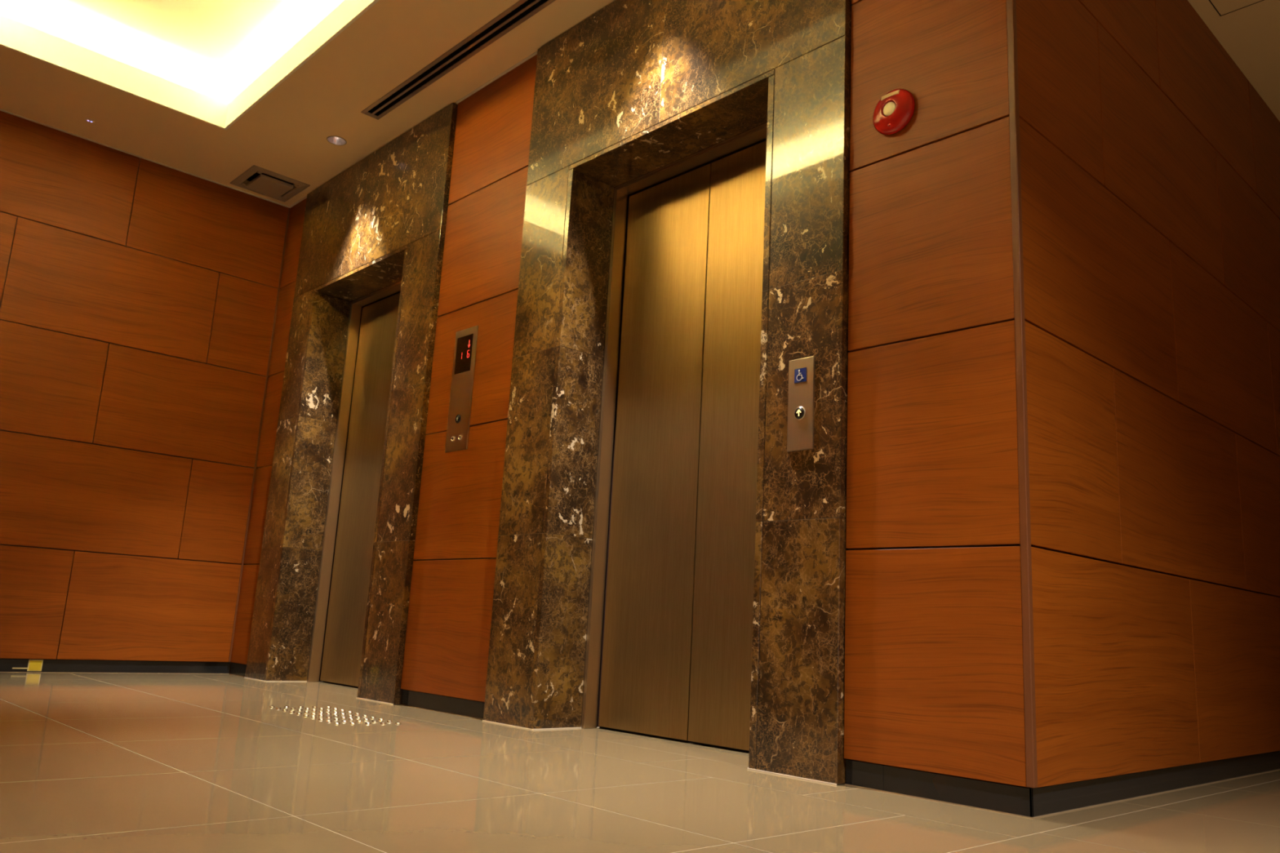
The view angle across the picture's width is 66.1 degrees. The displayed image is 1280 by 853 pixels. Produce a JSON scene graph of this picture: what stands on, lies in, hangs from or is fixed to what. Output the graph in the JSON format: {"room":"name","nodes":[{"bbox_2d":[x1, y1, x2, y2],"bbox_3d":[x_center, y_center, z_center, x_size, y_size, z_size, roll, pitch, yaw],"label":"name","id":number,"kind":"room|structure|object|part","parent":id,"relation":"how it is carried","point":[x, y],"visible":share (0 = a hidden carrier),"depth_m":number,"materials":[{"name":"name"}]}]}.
{"room":"elevator lobby","nodes":[
{"label":"elevator lobby","id":0,"kind":"room"},
{"bbox_2d":[0,111,288,673],"bbox_3d":[-3.236,-0.177,5.155,3.420,2.829,0.300,14,-16,-42],"label":"wall","id":1,"kind":"structure","parent":0,"point":[138,296],"depth_m":5.34,"materials":[{"name":"brown wood"}]},
{"bbox_3d":[-3.621,-0.908,4.701,1.034,0.551,0.016,14,-16,-42],"label":"wood panel","id":2,"kind":"part","parent":1,"relation":"part of","materials":[{"name":"brown wood"}]},
{"bbox_2d":[12,659,43,671],"bbox_3d":[-3.060,1.194,4.916,0.129,0.056,0.002,14,-16,-42],"label":"sign","id":3,"kind":"object","parent":1,"relation":"attached to","point":[33,664],"visible":1,"depth_m":4.93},
{"bbox_3d":[-3.035,1.200,4.937,0.053,0.047,0.001,14,-16,-42],"label":"plate","id":4,"kind":"part","parent":3,"relation":"part of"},
{"bbox_3d":[-3.331,0.825,4.712,1.034,0.547,0.016,14,-16,-42],"label":"wood panel","id":5,"kind":"part","parent":1,"relation":"part of","materials":[{"name":"brown wood"}]},
{"bbox_3d":[-3.273,-0.271,4.937,1.034,0.552,0.016,14,-16,-42],"label":"wood panel","id":6,"kind":"part","parent":1,"relation":"part of","materials":[{"name":"brown wood"}]},
{"bbox_3d":[-3.215,-1.350,5.158,1.034,0.528,0.016,14,-16,-42],"label":"wood panel","id":7,"kind":"part","parent":1,"relation":"part of","materials":[{"name":"brown wood"}]},
{"bbox_3d":[-2.928,0.369,5.169,1.034,0.559,0.016,14,-16,-42],"label":"wood panel","id":8,"kind":"part","parent":1,"relation":"part of","materials":[{"name":"brown wood"}]},
{"bbox_3d":[-2.869,-0.726,5.394,1.034,0.551,0.016,14,-16,-42],"label":"wood panel","id":9,"kind":"part","parent":1,"relation":"part of","materials":[{"name":"brown wood"}]},
{"bbox_2d":[0,658,230,673],"bbox_3d":[-3.284,1.143,4.715,2.628,0.063,0.006,14,-16,-42],"label":"baseboard","id":10,"kind":"structure","parent":1,"relation":"attached to","point":[6,664],"depth_m":5.20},
{"bbox_2d":[0,109,290,208],"bbox_3d":[-3.127,-1.594,5.259,2.619,0.004,0.013,14,-16,-42],"label":"trim","id":11,"kind":"structure","parent":1,"relation":"attached to","point":[33,121],"depth_m":5.54,"materials":[{"name":"paint"}]},
{"bbox_3d":[-2.638,0.993,5.351,0.874,0.547,0.016,14,-16,-42],"label":"wood panel","id":12,"kind":"part","parent":1,"relation":"part of","materials":[{"name":"brown wood"}]},
{"bbox_3d":[-2.579,-0.103,5.576,0.874,0.552,0.016,14,-16,-42],"label":"wood panel","id":13,"kind":"part","parent":1,"relation":"part of","materials":[{"name":"brown wood"}]},
{"bbox_3d":[-2.522,-1.181,5.797,0.874,0.528,0.016,14,-16,-42],"label":"wood panel","id":14,"kind":"part","parent":1,"relation":"part of","materials":[{"name":"brown wood"}]},
{"bbox_3d":[-2.421,0.491,5.635,0.357,0.559,0.016,14,-16,-42],"label":"wood panel","id":15,"kind":"part","parent":1,"relation":"part of","materials":[{"name":"brown wood"}]},
{"bbox_3d":[-2.363,-0.603,5.860,0.357,0.551,0.016,14,-16,-42],"label":"wood panel","id":16,"kind":"part","parent":1,"relation":"part of","materials":[{"name":"brown wood"}]},
{"bbox_2d":[228,208,290,662],"bbox_3d":[-2.256,-0.013,5.855,0.010,2.757,0.008,14,-16,-42],"label":"trim","id":17,"kind":"structure","parent":1,"relation":"attached to","point":[289,209],"depth_m":5.83,"materials":[{"name":"brown wood"}]},
{"bbox_2d":[230,198,306,664],"bbox_3d":[-2.052,0.030,5.856,0.302,2.829,0.307,14,-16,-42],"label":"wall","id":18,"kind":"structure","parent":0,"point":[239,655],"depth_m":5.76,"materials":[{"name":"brown wood"}]},
{"bbox_3d":[-2.206,1.054,5.539,0.016,0.547,0.286,14,-16,-42],"label":"wood panel","id":19,"kind":"part","parent":18,"relation":"part of","materials":[{"name":"brown wood"}]},
{"bbox_3d":[-2.177,0.508,5.651,0.016,0.559,0.286,14,-16,-42],"label":"wood panel","id":20,"kind":"part","parent":18,"relation":"part of","materials":[{"name":"brown wood"}]},
{"bbox_3d":[-2.147,-0.041,5.764,0.016,0.552,0.286,14,-16,-42],"label":"wood panel","id":21,"kind":"part","parent":18,"relation":"part of","materials":[{"name":"brown wood"}]},
{"bbox_3d":[-2.118,-0.586,5.876,0.016,0.551,0.286,14,-16,-42],"label":"wood panel","id":22,"kind":"part","parent":18,"relation":"part of","materials":[{"name":"brown wood"}]},
{"bbox_3d":[-2.090,-1.120,5.986,0.016,0.528,0.286,14,-16,-42],"label":"wood panel","id":23,"kind":"part","parent":18,"relation":"part of","materials":[{"name":"brown wood"}]},
{"bbox_2d":[400,54,537,702],"bbox_3d":[-0.623,-0.200,4.365,0.302,2.829,0.666,14,-16,-42],"label":"wall","id":24,"kind":"structure","parent":0,"point":[447,642],"depth_m":4.24,"materials":[{"name":"brown wood"}]},
{"bbox_2d":[288,50,537,207],"bbox_3d":[-0.581,-1.623,4.456,0.013,0.004,4.648,14,-16,-42],"label":"trim","id":25,"kind":"structure","parent":24,"relation":"attached to","point":[534,54],"depth_m":4.57,"materials":[{"name":"paint"}]},
{"bbox_3d":[-0.782,0.825,4.054,0.016,0.547,0.662,14,-16,-42],"label":"wood panel","id":26,"kind":"part","parent":24,"relation":"part of","materials":[{"name":"brown wood"}]},
{"bbox_3d":[-0.753,0.279,4.166,0.016,0.559,0.662,14,-16,-42],"label":"wood panel","id":27,"kind":"part","parent":24,"relation":"part of","materials":[{"name":"brown wood"}]},
{"bbox_2d":[444,325,478,452],"bbox_3d":[-0.781,-0.164,4.292,0.012,0.548,0.168,14,-16,-42],"label":"panel","id":28,"kind":"object","parent":24,"relation":"attached to","point":[465,345],"visible":1,"depth_m":4.29,"materials":[{"name":"silver metal"}]},
{"bbox_3d":[-0.724,-0.270,4.279,0.016,0.552,0.662,14,-16,-42],"label":"wood panel","id":29,"kind":"part","parent":24,"relation":"part of","materials":[{"name":"brown wood"}]},
{"bbox_3d":[-0.695,-0.815,4.391,0.016,0.551,0.662,14,-16,-42],"label":"wood panel","id":30,"kind":"part","parent":24,"relation":"part of","materials":[{"name":"brown wood"}]},
{"bbox_3d":[-0.666,-1.349,4.500,0.016,0.528,0.662,14,-16,-42],"label":"wood panel","id":31,"kind":"part","parent":24,"relation":"part of","materials":[{"name":"brown wood"}]},
{"bbox_2d":[230,662,1033,817],"bbox_3d":[-0.716,1.115,3.914,0.006,0.063,4.678,14,-16,-42],"label":"baseboard","id":32,"kind":"structure","parent":24,"relation":"attached to","point":[1012,799],"depth_m":2.45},
{"bbox_2d":[0,671,1279,852],"bbox_3d":[0.445,1.004,2.662,14.000,0.100,8.680,14,-16,-42],"label":"floor","id":33,"kind":"structure","parent":0,"point":[91,762],"depth_m":2.24,"materials":[{"name":"beige tile"}]},
{"bbox_2d":[244,102,457,704],"bbox_3d":[-1.447,-0.084,5.131,0.229,2.823,1.590,14,-16,-42],"label":"marble surround","id":34,"kind":"object","parent":33,"relation":"on","point":[380,222],"visible":0.89,"depth_m":5.23,"materials":[{"name":"brown stone"}]},
{"bbox_2d":[482,0,852,785],"bbox_3d":[0.114,-0.335,3.503,0.229,2.823,1.611,14,-16,-42],"label":"marble surround","id":35,"kind":"object","parent":33,"relation":"on","point":[634,89],"visible":1,"depth_m":3.53,"materials":[{"name":"brown stone"}]},
{"bbox_2d":[786,355,814,452],"bbox_3d":[0.468,-0.066,2.873,0.012,0.276,0.092,14,-16,-42],"label":"panel","id":36,"kind":"object","parent":35,"relation":"attached to","point":[800,437],"visible":1,"depth_m":2.87,"materials":[{"name":"silver metal"}]},
{"bbox_2d":[0,0,1279,206],"bbox_3d":[0.604,-1.964,3.272,14.000,0.311,8.680,14,-16,-42],"label":"ceiling","id":37,"kind":"structure","parent":0,"point":[212,90],"depth_m":4.77,"materials":[{"name":"paint"}]},
{"bbox_2d":[84,117,95,123],"bbox_3d":[-2.881,-1.601,5.151,0.048,0.008,0.048,14,-16,-42],"label":"ceiling sensor","id":38,"kind":"object","parent":37,"relation":"attached to","point":[87,119],"visible":1,"depth_m":5.14,"materials":[{"name":"paint"}]},
{"bbox_2d":[230,164,310,202],"bbox_3d":[-2.184,-1.457,5.814,0.336,0.097,0.350,14,-16,-42],"label":"ceiling vent","id":39,"kind":"object","parent":37,"relation":"in","point":[260,180],"visible":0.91,"depth_m":5.79,"materials":[{"name":"beige metal"}]},
{"bbox_3d":[-2.186,-1.419,5.806,0.196,0.019,0.210,14,-16,-42],"label":"plate","id":40,"kind":"part","parent":39,"relation":"part of","materials":[{"name":"grey paint"}]},
{"bbox_2d":[326,135,346,145],"bbox_3d":[-1.611,-1.553,5.239,0.104,0.070,0.104,14,-16,-42],"label":"recessed light","id":41,"kind":"object","parent":37,"relation":"in","point":[336,140],"visible":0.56,"depth_m":5.27,"materials":[{"name":"grey paint"}]},
{"bbox_2d":[360,0,555,119],"bbox_3d":[-0.823,-1.688,4.399,0.097,0.082,1.560,14,-16,-42],"label":"ceiling vent","id":42,"kind":"object","parent":37,"relation":"in","point":[522,11],"visible":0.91,"depth_m":4.40,"materials":[{"name":"metal"}]},
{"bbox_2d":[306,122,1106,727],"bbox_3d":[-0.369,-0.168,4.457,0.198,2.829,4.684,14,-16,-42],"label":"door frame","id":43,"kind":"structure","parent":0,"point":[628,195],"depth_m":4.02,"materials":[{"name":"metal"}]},
{"bbox_2d":[306,280,401,687],"bbox_3d":[-1.362,0.278,5.190,0.099,2.147,0.990,14,-16,-42],"label":"elevator door","id":44,"kind":"structure","parent":43,"relation":"in","point":[351,572],"depth_m":5.40,"materials":[{"name":"brown metal"}]},
{"bbox_2d":[581,122,767,752],"bbox_3d":[0.218,0.017,3.544,0.099,2.161,1.002,14,-16,-42],"label":"elevator door","id":45,"kind":"structure","parent":43,"relation":"in","point":[677,639],"depth_m":3.62,"materials":[{"name":"brown metal"}]},
{"bbox_3d":[0.068,0.057,3.736,0.028,2.126,0.458,14,-16,-42],"label":"door panel","id":46,"kind":"part","parent":45,"relation":"part of","materials":[{"name":"brown metal"}]},
{"bbox_3d":[0.395,0.004,3.394,0.028,2.126,0.486,14,-16,-42],"label":"door panel","id":47,"kind":"part","parent":45,"relation":"part of","materials":[{"name":"brown metal"}]},
{"bbox_2d":[844,0,1031,788],"bbox_3d":[0.887,-0.444,2.789,0.302,2.829,0.500,14,-16,-42],"label":"wall","id":48,"kind":"structure","parent":0,"point":[934,664],"depth_m":2.60,"materials":[{"name":"brown wood"}]},
{"bbox_3d":[0.844,-1.592,2.925,0.016,0.528,0.497,14,-16,-42],"label":"wood panel","id":49,"kind":"part","parent":48,"relation":"part of","materials":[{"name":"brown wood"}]},
{"bbox_2d":[872,88,915,134],"bbox_3d":[0.726,-0.910,2.833,0.036,0.136,0.136,14,-16,-42],"label":"fire alarm","id":50,"kind":"object","parent":48,"relation":"attached to","point":[895,109],"visible":1,"depth_m":2.81,"materials":[{"name":"red plastic"}]},
{"bbox_3d":[0.816,-1.058,2.815,0.016,0.551,0.497,14,-16,-42],"label":"wood panel","id":51,"kind":"part","parent":48,"relation":"part of","materials":[{"name":"brown wood"}]},
{"bbox_3d":[0.787,-0.513,2.703,0.016,0.552,0.497,14,-16,-42],"label":"wood panel","id":52,"kind":"part","parent":48,"relation":"part of","materials":[{"name":"brown wood"}]},
{"bbox_3d":[0.758,0.036,2.590,0.016,0.559,0.497,14,-16,-42],"label":"wood panel","id":53,"kind":"part","parent":48,"relation":"part of","materials":[{"name":"brown wood"}]},
{"bbox_3d":[0.728,0.582,2.478,0.016,0.547,0.497,14,-16,-42],"label":"wood panel","id":54,"kind":"part","parent":48,"relation":"part of","materials":[{"name":"brown wood"}]},
{"bbox_2d":[1016,0,1279,787],"bbox_3d":[3.400,0.133,4.946,6.982,2.829,0.300,14,-16,-42],"label":"wall","id":55,"kind":"structure","parent":0,"point":[1150,161],"depth_m":3.00,"materials":[{"name":"brown wood"}]},
{"bbox_2d":[0,671,1279,818],"bbox_3d":[1.017,1.291,4.165,10.507,0.002,3.877,5,-12,-9],"label":"trim","id":56,"kind":"structure","parent":55,"relation":"attached to","point":[1,672],"depth_m":2.59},
{"bbox_2d":[1006,0,1037,788],"bbox_3d":[0.964,-0.529,2.515,0.019,2.760,0.019,14,-16,-42],"label":"trim","id":57,"kind":"structure","parent":55,"relation":"attached to","point":[1015,178],"depth_m":2.41,"materials":[{"name":"brown wood"}]},
{"bbox_3d":[1.200,-1.037,2.819,0.548,0.551,0.016,14,-16,-42],"label":"wood panel","id":58,"kind":"part","parent":55,"relation":"part of","materials":[{"name":"brown wood"}]},
{"bbox_3d":[1.141,0.057,2.594,0.548,0.559,0.016,14,-16,-42],"label":"wood panel","id":59,"kind":"part","parent":55,"relation":"part of","materials":[{"name":"brown wood"}]},
{"bbox_3d":[1.361,-0.446,2.883,1.075,0.552,0.016,14,-16,-42],"label":"wood panel","id":60,"kind":"part","parent":55,"relation":"part of","materials":[{"name":"brown wood"}]},
{"bbox_3d":[1.303,0.650,2.658,1.075,0.547,0.016,14,-16,-42],"label":"wood panel","id":61,"kind":"part","parent":55,"relation":"part of","materials":[{"name":"brown wood"}]},
{"bbox_3d":[1.419,-1.524,3.104,1.075,0.528,0.016,14,-16,-42],"label":"wood panel","id":62,"kind":"part","parent":55,"relation":"part of","materials":[{"name":"brown wood"}]},
{"bbox_2d":[1029,751,1279,817],"bbox_3d":[3.382,1.461,4.534,6.890,0.063,0.006,14,-16,-42],"label":"baseboard","id":63,"kind":"structure","parent":55,"relation":"attached to","point":[1046,800],"depth_m":2.67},
{"bbox_3d":[1.797,-0.892,3.369,1.094,0.551,0.016,14,-16,-42],"label":"wood panel","id":64,"kind":"part","parent":55,"relation":"part of","materials":[{"name":"brown wood"}]},
{"bbox_3d":[1.738,0.202,3.145,1.094,0.559,0.016,14,-16,-42],"label":"wood panel","id":65,"kind":"part","parent":55,"relation":"part of","materials":[{"name":"brown wood"}]},
{"bbox_3d":[2.207,-1.333,3.830,1.094,0.528,0.016,14,-16,-42],"label":"wood panel","id":66,"kind":"part","parent":55,"relation":"part of","materials":[{"name":"brown wood"}]},
{"bbox_3d":[2.149,-0.255,3.609,1.094,0.552,0.016,14,-16,-42],"label":"wood panel","id":67,"kind":"part","parent":55,"relation":"part of","materials":[{"name":"brown wood"}]},
{"bbox_3d":[2.091,0.841,3.384,1.094,0.547,0.016,14,-16,-42],"label":"wood panel","id":68,"kind":"part","parent":55,"relation":"part of","materials":[{"name":"brown wood"}]},
{"bbox_3d":[2.592,-0.699,4.102,1.094,0.551,0.016,14,-16,-42],"label":"wood panel","id":69,"kind":"part","parent":55,"relation":"part of","materials":[{"name":"brown wood"}]},
{"bbox_3d":[2.533,0.395,3.877,1.094,0.559,0.016,14,-16,-42],"label":"wood panel","id":70,"kind":"part","parent":55,"relation":"part of","materials":[{"name":"brown wood"}]},
{"bbox_3d":[3.002,-1.140,4.563,1.094,0.528,0.016,14,-16,-42],"label":"wood panel","id":71,"kind":"part","parent":55,"relation":"part of","materials":[{"name":"brown wood"}]},
{"bbox_3d":[2.944,-0.062,4.341,1.094,0.552,0.016,14,-16,-42],"label":"wood panel","id":72,"kind":"part","parent":55,"relation":"part of","materials":[{"name":"brown wood"}]}
]}

